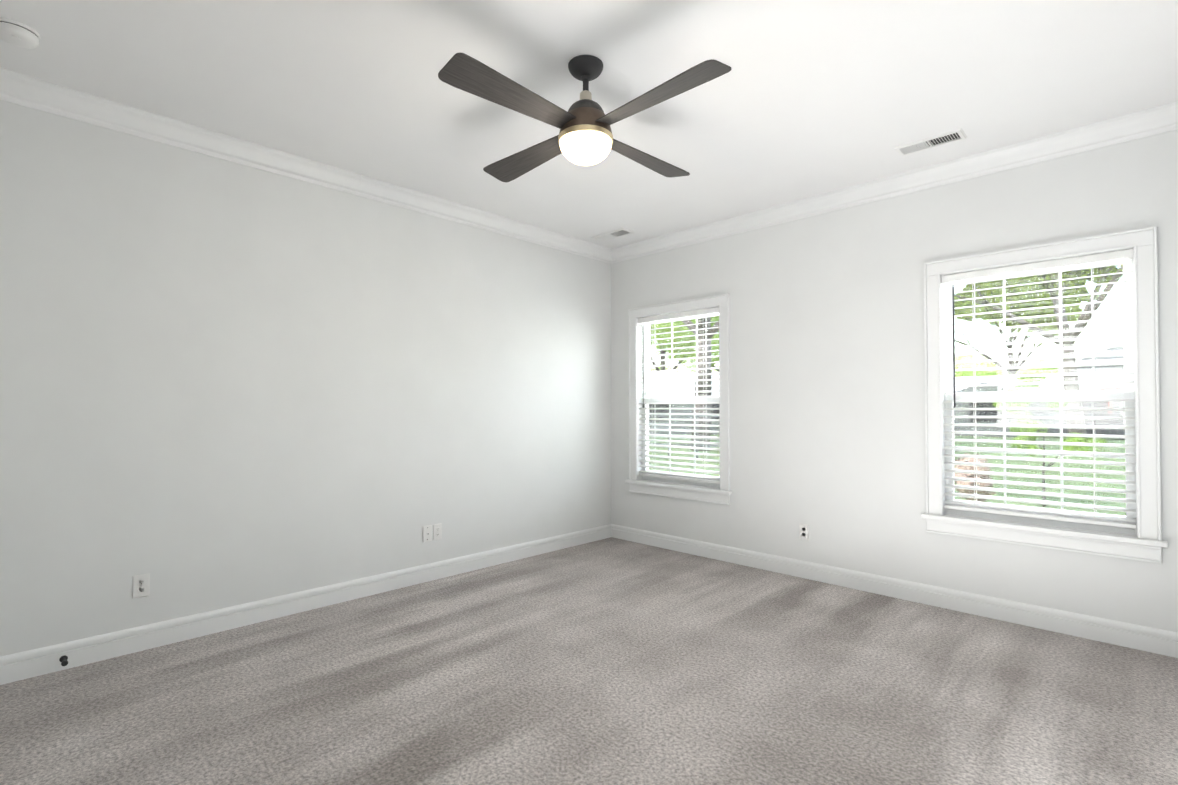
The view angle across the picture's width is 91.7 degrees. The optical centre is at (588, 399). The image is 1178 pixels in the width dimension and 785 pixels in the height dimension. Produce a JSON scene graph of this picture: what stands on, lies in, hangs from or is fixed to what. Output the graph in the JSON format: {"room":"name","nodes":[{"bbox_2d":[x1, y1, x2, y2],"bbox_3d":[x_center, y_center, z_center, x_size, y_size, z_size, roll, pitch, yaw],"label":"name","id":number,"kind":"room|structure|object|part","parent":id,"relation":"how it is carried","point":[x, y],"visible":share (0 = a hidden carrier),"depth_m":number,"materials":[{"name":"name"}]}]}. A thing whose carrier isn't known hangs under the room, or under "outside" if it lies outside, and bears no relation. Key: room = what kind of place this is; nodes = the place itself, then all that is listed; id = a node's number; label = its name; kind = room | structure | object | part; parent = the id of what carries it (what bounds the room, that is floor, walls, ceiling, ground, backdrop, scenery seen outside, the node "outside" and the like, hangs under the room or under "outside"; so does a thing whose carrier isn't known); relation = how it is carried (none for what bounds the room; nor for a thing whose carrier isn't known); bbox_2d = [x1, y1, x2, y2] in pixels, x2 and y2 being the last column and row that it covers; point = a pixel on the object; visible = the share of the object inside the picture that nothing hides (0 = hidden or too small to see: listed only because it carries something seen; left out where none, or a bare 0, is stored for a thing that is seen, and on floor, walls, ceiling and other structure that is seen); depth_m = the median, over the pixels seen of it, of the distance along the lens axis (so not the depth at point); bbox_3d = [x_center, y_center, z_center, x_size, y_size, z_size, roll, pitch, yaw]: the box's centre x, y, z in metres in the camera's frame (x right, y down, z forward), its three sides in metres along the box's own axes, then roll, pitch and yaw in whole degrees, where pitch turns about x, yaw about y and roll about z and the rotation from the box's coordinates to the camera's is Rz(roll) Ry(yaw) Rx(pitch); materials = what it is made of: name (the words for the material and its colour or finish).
{"room":"empty bedroom","nodes":[
{"label":"empty bedroom","id":0,"kind":"room"},
{"bbox_2d":[0,100,610,656],"bbox_3d":[-1.451,-0.076,3.908,0.160,2.740,4.600,-1,-1,44],"label":"wall","id":1,"kind":"structure","parent":0,"point":[226,384],"depth_m":3.29,"materials":[{"name":"paint"}]},
{"bbox_2d":[132,573,149,598],"bbox_3d":[-2.286,0.953,2.917,0.009,0.115,0.070,-1,-1,44],"label":"electrical outlet","id":2,"kind":"object","parent":1,"relation":"attached to","point":[141,585],"visible":1,"depth_m":2.91,"materials":[{"name":"white plastic"}]},
{"bbox_2d":[0,524,611,684],"bbox_3d":[-1.388,1.232,3.827,0.016,0.122,4.600,-1,-1,44],"label":"baseboard","id":3,"kind":"structure","parent":1,"relation":"attached to","point":[35,662],"depth_m":3.27,"materials":[{"name":"paint"}]},
{"bbox_2d":[59,655,67,665],"bbox_3d":[-2.453,1.225,2.671,0.077,0.030,0.030,-1,-1,44],"label":"door stop","id":4,"kind":"object","parent":3,"relation":"attached to","point":[63,660],"visible":1,"depth_m":2.68,"materials":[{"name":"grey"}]},
{"bbox_2d":[0,68,611,263],"bbox_3d":[-1.366,-1.390,3.844,0.077,0.114,4.600,-1,-1,44],"label":"crown molding","id":5,"kind":"structure","parent":1,"relation":"attached to","point":[36,94],"depth_m":3.27,"materials":[{"name":"paint"}]},
{"bbox_2d":[423,525,431,541],"bbox_3d":[-1.150,0.959,4.075,0.015,0.115,0.070,-1,-1,44],"label":"outlet","id":6,"kind":"object","parent":1,"relation":"attached to","point":[427,533],"visible":1,"depth_m":4.08,"materials":[{"name":"white plastic"}]},
{"bbox_2d":[433,523,441,540],"bbox_3d":[-1.095,0.960,4.136,0.009,0.115,0.070,-1,-1,44],"label":"electrical outlet","id":7,"kind":"object","parent":1,"relation":"attached to","point":[437,531],"visible":1,"depth_m":4.13,"materials":[{"name":"white plastic"}]},
{"bbox_2d":[0,537,1177,784],"bbox_3d":[0.026,1.333,2.444,4.290,0.120,4.920,-1,-1,44],"label":"floor","id":8,"kind":"structure","parent":0,"point":[610,661],"depth_m":2.46,"materials":[{"name":"carpet"}]},
{"bbox_2d":[0,0,1177,248],"bbox_3d":[0.026,-1.526,2.485,4.290,0.120,4.920,-1,-1,44],"label":"ceiling","id":9,"kind":"structure","parent":0,"point":[804,98],"depth_m":2.62,"materials":[{"name":"paint"}]},
{"bbox_2d":[0,18,40,48],"bbox_3d":[-2.276,-1.445,2.269,0.142,0.050,0.142,-1,-1,44],"label":"smoke detector","id":10,"kind":"object","parent":9,"relation":"attached to","point":[15,33],"visible":1,"depth_m":2.25,"materials":[{"name":"white plastic"}]},
{"bbox_2d":[438,52,730,181],"bbox_3d":[-0.014,-1.250,2.503,1.055,0.432,1.055,0,-1,0],"label":"ceiling fan","id":11,"kind":"object","parent":9,"relation":"hanging from","point":[584,137],"visible":1,"depth_m":2.39,"materials":[{"name":"grey"}]},
{"bbox_3d":[-0.291,-1.178,2.226,0.601,0.006,0.158,1,-12,-45],"label":"blade","id":12,"kind":"part","parent":11,"relation":"part of","materials":[{"name":"brown wood"}]},
{"bbox_3d":[-0.289,-1.170,2.779,0.601,0.006,0.158,-1,-12,45],"label":"blade","id":13,"kind":"part","parent":11,"relation":"part of","materials":[{"name":"brown wood"}]},
{"bbox_3d":[-0.014,-1.078,2.500,0.228,0.088,0.228,-1,-1,44],"label":"globe","id":14,"kind":"part","parent":11,"relation":"part of"},
{"bbox_3d":[0.263,-1.170,2.777,0.601,0.006,0.158,1,10,-45],"label":"blade","id":15,"kind":"part","parent":11,"relation":"part of","materials":[{"name":"brown wood"}]},
{"bbox_3d":[0.261,-1.178,2.224,0.601,0.006,0.158,-1,10,45],"label":"blade","id":16,"kind":"part","parent":11,"relation":"part of","materials":[{"name":"brown wood"}]},
{"bbox_2d":[590,228,633,241],"bbox_3d":[0.202,-1.425,4.962,0.380,0.012,0.160,-1,-1,44],"label":"ceiling vent","id":17,"kind":"object","parent":9,"relation":"in","point":[613,234],"visible":1,"depth_m":4.94,"materials":[{"name":"white plastic"}]},
{"bbox_2d":[894,128,966,156],"bbox_3d":[1.930,-1.450,3.238,0.335,0.012,0.150,-1,-1,44],"label":"ceiling vent","id":18,"kind":"object","parent":9,"relation":"in","point":[948,137],"visible":1,"depth_m":3.22,"materials":[{"name":"white plastic"}]},
{"bbox_2d":[611,130,1177,631],"bbox_3d":[1.690,-0.072,4.167,4.290,2.740,0.160,-1,-1,44],"label":"wall","id":19,"kind":"structure","parent":0,"point":[827,376],"depth_m":3.84,"materials":[{"name":"paint"}]},
{"bbox_2d":[625,479,731,494],"bbox_3d":[0.765,0.753,4.956,1.089,0.028,0.118,-1,-1,44],"label":"window sill","id":20,"kind":"structure","parent":19,"relation":"attached to","point":[684,487],"depth_m":4.89,"materials":[{"name":"paint"}]},
{"bbox_2d":[628,294,729,504],"bbox_3d":[0.816,0.006,5.019,1.045,1.696,0.221,-1,-1,44],"label":"window","id":21,"kind":"structure","parent":19,"relation":"in","point":[722,303],"depth_m":4.98,"materials":[{"name":"paint"}]},
{"bbox_2d":[643,326,643,407],"bbox_3d":[0.496,-0.311,5.223,0.015,0.778,0.015,-1,-1,44],"label":"blind wand","id":22,"kind":"object","parent":21,"relation":"hanging from","point":[643,366],"visible":0.98,"depth_m":5.22,"materials":[{"name":"grey plastic"}]},
{"bbox_2d":[648,404,648,469],"bbox_3d":[0.859,0.351,5.058,0.870,0.720,0.009,-1,-1,44],"label":"rim","id":23,"kind":"object","parent":21,"relation":"attached to","point":[648,437],"depth_m":5.35,"materials":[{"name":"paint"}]},
{"bbox_2d":[649,404,719,475],"bbox_3d":[0.859,0.356,5.058,0.846,0.710,0.002,-1,-1,44],"label":"screen","id":24,"kind":"object","parent":23,"relation":"attached to","point":[672,455],"depth_m":5.07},
{"bbox_2d":[654,321,655,469],"bbox_3d":[0.593,-0.013,5.166,0.002,1.387,0.002,-1,-1,44],"label":"blind cord","id":25,"kind":"object","parent":21,"relation":"hanging from","point":[655,393],"depth_m":5.18,"materials":[{"name":"white plastic"}]},
{"bbox_3d":[0.781,-0.028,4.983,0.868,1.451,0.046,-1,-1,44],"label":"left window blind rails","id":26,"kind":"part","parent":21,"relation":"part of","materials":[{"name":"white plastic"}]},
{"bbox_3d":[0.750,0.810,4.939,1.045,0.086,0.030,-1,-1,44],"label":"left window apron","id":27,"kind":"part","parent":21,"relation":"part of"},
{"bbox_3d":[0.817,0.351,5.015,0.870,0.718,0.034,-1,-1,44],"label":"left window sash","id":28,"kind":"part","parent":21,"relation":"part of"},
{"bbox_3d":[0.842,-0.363,5.051,0.870,0.783,0.034,-1,-1,44],"label":"left window sash","id":29,"kind":"part","parent":21,"relation":"part of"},
{"bbox_3d":[0.810,0.338,5.008,0.786,0.620,0.003,-1,-1,44],"label":"sash glass","id":30,"kind":"part","parent":21,"relation":"part of","materials":[{"name":"clear glass"}]},
{"bbox_3d":[0.835,-0.358,5.043,0.786,0.702,0.003,-1,-1,44],"label":"sash glass","id":31,"kind":"part","parent":21,"relation":"part of","materials":[{"name":"clear glass"}]},
{"bbox_2d":[703,351,703,473],"bbox_3d":[0.957,-0.019,4.777,0.002,1.387,0.002,-1,-1,44],"label":"blind cord","id":32,"kind":"object","parent":21,"relation":"hanging from","point":[703,351],"depth_m":4.77,"materials":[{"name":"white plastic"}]},
{"bbox_2d":[705,315,706,412],"bbox_3d":[0.979,-0.019,4.789,0.002,1.387,0.002,-1,-1,44],"label":"blind cord","id":33,"kind":"object","parent":21,"relation":"hanging from","point":[705,315],"depth_m":4.81,"materials":[{"name":"white fabric"}]},
{"bbox_2d":[799,523,808,539],"bbox_3d":[1.564,0.964,4.157,0.070,0.115,0.009,-1,-1,44],"label":"electrical outlet","id":34,"kind":"object","parent":19,"relation":"attached to","point":[803,531],"visible":1,"depth_m":4.15,"materials":[{"name":"white plastic"}]},
{"bbox_2d":[612,524,1177,657],"bbox_3d":[1.625,1.236,4.089,3.900,0.122,0.016,-1,-1,44],"label":"baseboard","id":35,"kind":"structure","parent":19,"relation":"attached to","point":[1149,639],"depth_m":3.55,"materials":[{"name":"paint"}]},
{"bbox_2d":[612,101,1177,262],"bbox_3d":[1.603,-1.386,4.104,3.780,0.114,0.077,-1,-1,44],"label":"crown molding","id":36,"kind":"structure","parent":19,"relation":"attached to","point":[1160,119],"depth_m":3.55,"materials":[{"name":"paint"}]},
{"bbox_2d":[924,226,1161,563],"bbox_3d":[2.565,-0.018,3.310,1.045,1.696,0.221,-1,-1,44],"label":"window","id":37,"kind":"structure","parent":19,"relation":"in","point":[1142,242],"depth_m":3.20,"materials":[{"name":"paint"}]},
{"bbox_2d":[952,282,955,407],"bbox_3d":[2.244,-0.335,3.514,0.015,0.778,0.015,-1,-1,44],"label":"blind wand","id":38,"kind":"object","parent":37,"relation":"hanging from","point":[953,320],"visible":0.94,"depth_m":3.51,"materials":[{"name":"grey plastic"}]},
{"bbox_2d":[972,278,976,507],"bbox_3d":[2.320,-0.038,3.446,0.002,1.387,0.002,-1,-1,44],"label":"blind cord","id":39,"kind":"object","parent":37,"relation":"hanging from","point":[972,278],"depth_m":3.45,"materials":[{"name":"white fabric"}]},
{"bbox_3d":[2.529,-0.052,3.274,0.868,1.451,0.046,-1,-1,44],"label":"right window blind rails","id":40,"kind":"part","parent":37,"relation":"part of","materials":[{"name":"white plastic"}]},
{"bbox_3d":[2.591,-0.387,3.342,0.870,0.783,0.034,-1,-1,44],"label":"right window sash","id":41,"kind":"part","parent":37,"relation":"part of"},
{"bbox_3d":[2.584,-0.383,3.335,0.786,0.702,0.003,-1,-1,44],"label":"sash glass","id":42,"kind":"part","parent":37,"relation":"part of","materials":[{"name":"clear glass"}]},
{"bbox_3d":[2.559,0.314,3.299,0.786,0.620,0.003,-1,-1,44],"label":"sash glass","id":43,"kind":"part","parent":37,"relation":"part of","materials":[{"name":"clear glass"}]},
{"bbox_3d":[2.566,0.327,3.306,0.870,0.718,0.034,-1,-1,44],"label":"right window sash","id":44,"kind":"part","parent":37,"relation":"part of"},
{"bbox_3d":[2.499,0.786,3.231,1.045,0.086,0.030,-1,-1,44],"label":"right window apron","id":45,"kind":"part","parent":37,"relation":"part of","materials":[{"name":"white wood"}]},
{"bbox_2d":[1091,264,1096,520],"bbox_3d":[2.706,-0.043,3.068,0.002,1.387,0.002,-1,-1,44],"label":"blind cord","id":46,"kind":"object","parent":37,"relation":"hanging from","point":[1093,376],"depth_m":3.08,"materials":[{"name":"white fabric"}]},
{"bbox_3d":[2.608,0.326,3.349,0.870,0.720,0.009,-1,-1,44],"label":"rim","id":47,"kind":"object","parent":37,"relation":"attached to","visible":0},
{"bbox_2d":[954,402,1125,515],"bbox_3d":[2.608,0.331,3.349,0.846,0.710,0.002,-1,-1,44],"label":"screen","id":48,"kind":"object","parent":47,"relation":"attached to","point":[1105,405],"depth_m":3.32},
{"bbox_2d":[921,513,1167,547],"bbox_3d":[2.514,0.729,3.248,1.089,0.028,0.118,-1,-1,44],"label":"window sill","id":49,"kind":"structure","parent":19,"relation":"attached to","point":[1096,535],"depth_m":3.16,"materials":[{"name":"paint"}]},
{"label":"outside","id":50,"kind":"structure","parent":0,"visible":0},
{"bbox_2d":[649,434,1125,515],"bbox_3d":[65.063,2.968,71.828,180.000,0.300,185.220,-1,-1,44],"label":"lawn","id":51,"kind":"structure","parent":50,"point":[1011,470],"depth_m":16.47,"materials":[{"name":"green plant"}]},
{"bbox_2d":[650,327,691,371],"bbox_3d":[6.599,-3.658,46.127,6.224,12.227,7.258,-1,-1,44],"label":"trunk","id":52,"kind":"object","parent":51,"relation":"on","point":[663,363],"depth_m":45.76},
{"bbox_2d":[650,315,718,371],"bbox_3d":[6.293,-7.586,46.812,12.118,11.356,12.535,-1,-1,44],"label":"tree","id":53,"kind":"object","parent":52,"relation":"attached to","point":[685,339],"depth_m":43.34,"materials":[{"name":"green plant"}]},
{"bbox_2d":[649,372,718,434],"bbox_3d":[7.252,0.188,41.855,11.700,4.400,8.700,0,-1,6],"label":"house","id":54,"kind":"structure","parent":51,"relation":"on","point":[716,382],"depth_m":38.14,"materials":[{"name":"white"}]},
{"bbox_2d":[649,415,719,457],"bbox_3d":[2.780,1.309,19.924,8.060,1.530,0.060,0,-1,24],"label":"fence","id":55,"kind":"object","parent":51,"relation":"on","point":[696,445],"depth_m":19.60,"materials":[{"name":"white wood"}]},
{"bbox_2d":[682,316,718,450],"bbox_3d":[5.394,-5.614,24.091,9.456,15.553,11.066,-1,-1,44],"label":"trunk","id":56,"kind":"object","parent":51,"relation":"on","point":[713,330],"depth_m":23.53,"materials":[{"name":"grey plant"}]},
{"bbox_2d":[650,353,1059,376],"bbox_3d":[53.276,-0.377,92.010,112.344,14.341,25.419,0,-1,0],"label":"tree","id":57,"kind":"object","parent":51,"relation":"on","point":[969,374],"depth_m":88.23,"materials":[{"name":"green plant"}]},
{"bbox_2d":[954,453,994,501],"bbox_3d":[6.264,1.346,9.366,0.677,0.931,0.686,-1,-1,44],"label":"shrub","id":58,"kind":"object","parent":51,"relation":"on","point":[980,469],"depth_m":9.21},
{"bbox_2d":[954,382,1028,436],"bbox_3d":[25.936,0.644,37.063,4.500,3.350,5.300,-1,-1,40],"label":"house","id":59,"kind":"structure","parent":51,"relation":"on","point":[969,389],"depth_m":35.32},
{"bbox_2d":[955,293,1053,374],"bbox_3d":[39.484,-4.564,55.842,9.261,14.324,7.870,-1,-1,44],"label":"trunk","id":60,"kind":"object","parent":51,"relation":"on","point":[1012,363],"depth_m":54.12,"materials":[{"name":"plant"}]},
{"bbox_2d":[954,263,1123,361],"bbox_3d":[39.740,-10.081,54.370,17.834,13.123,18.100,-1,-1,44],"label":"tree","id":61,"kind":"object","parent":60,"relation":"attached to","point":[1021,304],"depth_m":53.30,"materials":[{"name":"green plant"}]},
{"bbox_2d":[954,265,1122,441],"bbox_3d":[21.957,-5.238,27.470,10.434,14.900,11.143,-1,-1,44],"label":"trunk","id":62,"kind":"object","parent":51,"relation":"on","point":[1073,387],"depth_m":26.70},
{"bbox_2d":[955,374,1124,433],"bbox_3d":[32.221,0.316,40.340,11.200,4.100,7.700,-1,-1,40],"label":"house","id":63,"kind":"structure","parent":51,"relation":"on","point":[1046,387],"depth_m":37.80,"materials":[{"name":"white"}]},
{"bbox_2d":[1019,413,1074,506],"bbox_3d":[8.209,1.016,10.243,1.272,1.839,0.993,-1,-1,44],"label":"trunk","id":64,"kind":"object","parent":51,"relation":"on","point":[1044,497],"depth_m":10.29,"materials":[{"name":"plant"}]},
{"bbox_2d":[993,365,1107,457],"bbox_3d":[8.223,0.206,10.265,1.601,1.662,1.380,-1,-1,44],"label":"young tree","id":65,"kind":"object","parent":64,"relation":"attached to","point":[1027,387],"depth_m":10.29,"materials":[{"name":"green plant"}]},
{"bbox_2d":[1056,342,1123,373],"bbox_3d":[42.910,-1.001,46.141,7.700,6.900,8.700,-1,-1,34],"label":"house","id":66,"kind":"structure","parent":51,"relation":"on","point":[1118,368],"depth_m":43.48,"materials":[{"name":"white"}]},
{"bbox_2d":[1063,413,1124,439],"bbox_3d":[28.975,1.520,32.387,3.400,1.434,1.700,-1,-1,44],"label":"car","id":67,"kind":"object","parent":51,"relation":"on","point":[1102,424],"depth_m":31.72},
{"bbox_2d":[1098,388,1121,412],"bbox_3d":[32.212,0.795,35.332,1.100,3.000,0.100,-1,-1,44],"label":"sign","id":68,"kind":"object","parent":51,"relation":"on","point":[1110,389],"depth_m":35.29,"materials":[{"name":"white"}]},
{"bbox_3d":[12.553,-3.935,52.642,7.669,12.973,7.458,-1,-1,44],"label":"trunk","id":69,"kind":"object","parent":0,"visible":0},
{"bbox_2d":[651,317,718,358],"bbox_3d":[12.209,-7.143,51.438,13.188,9.124,13.964,-1,-1,44],"label":"tree","id":70,"kind":"object","parent":69,"relation":"attached to","point":[676,349],"depth_m":51.44,"materials":[{"name":"green plant"}]}
]}

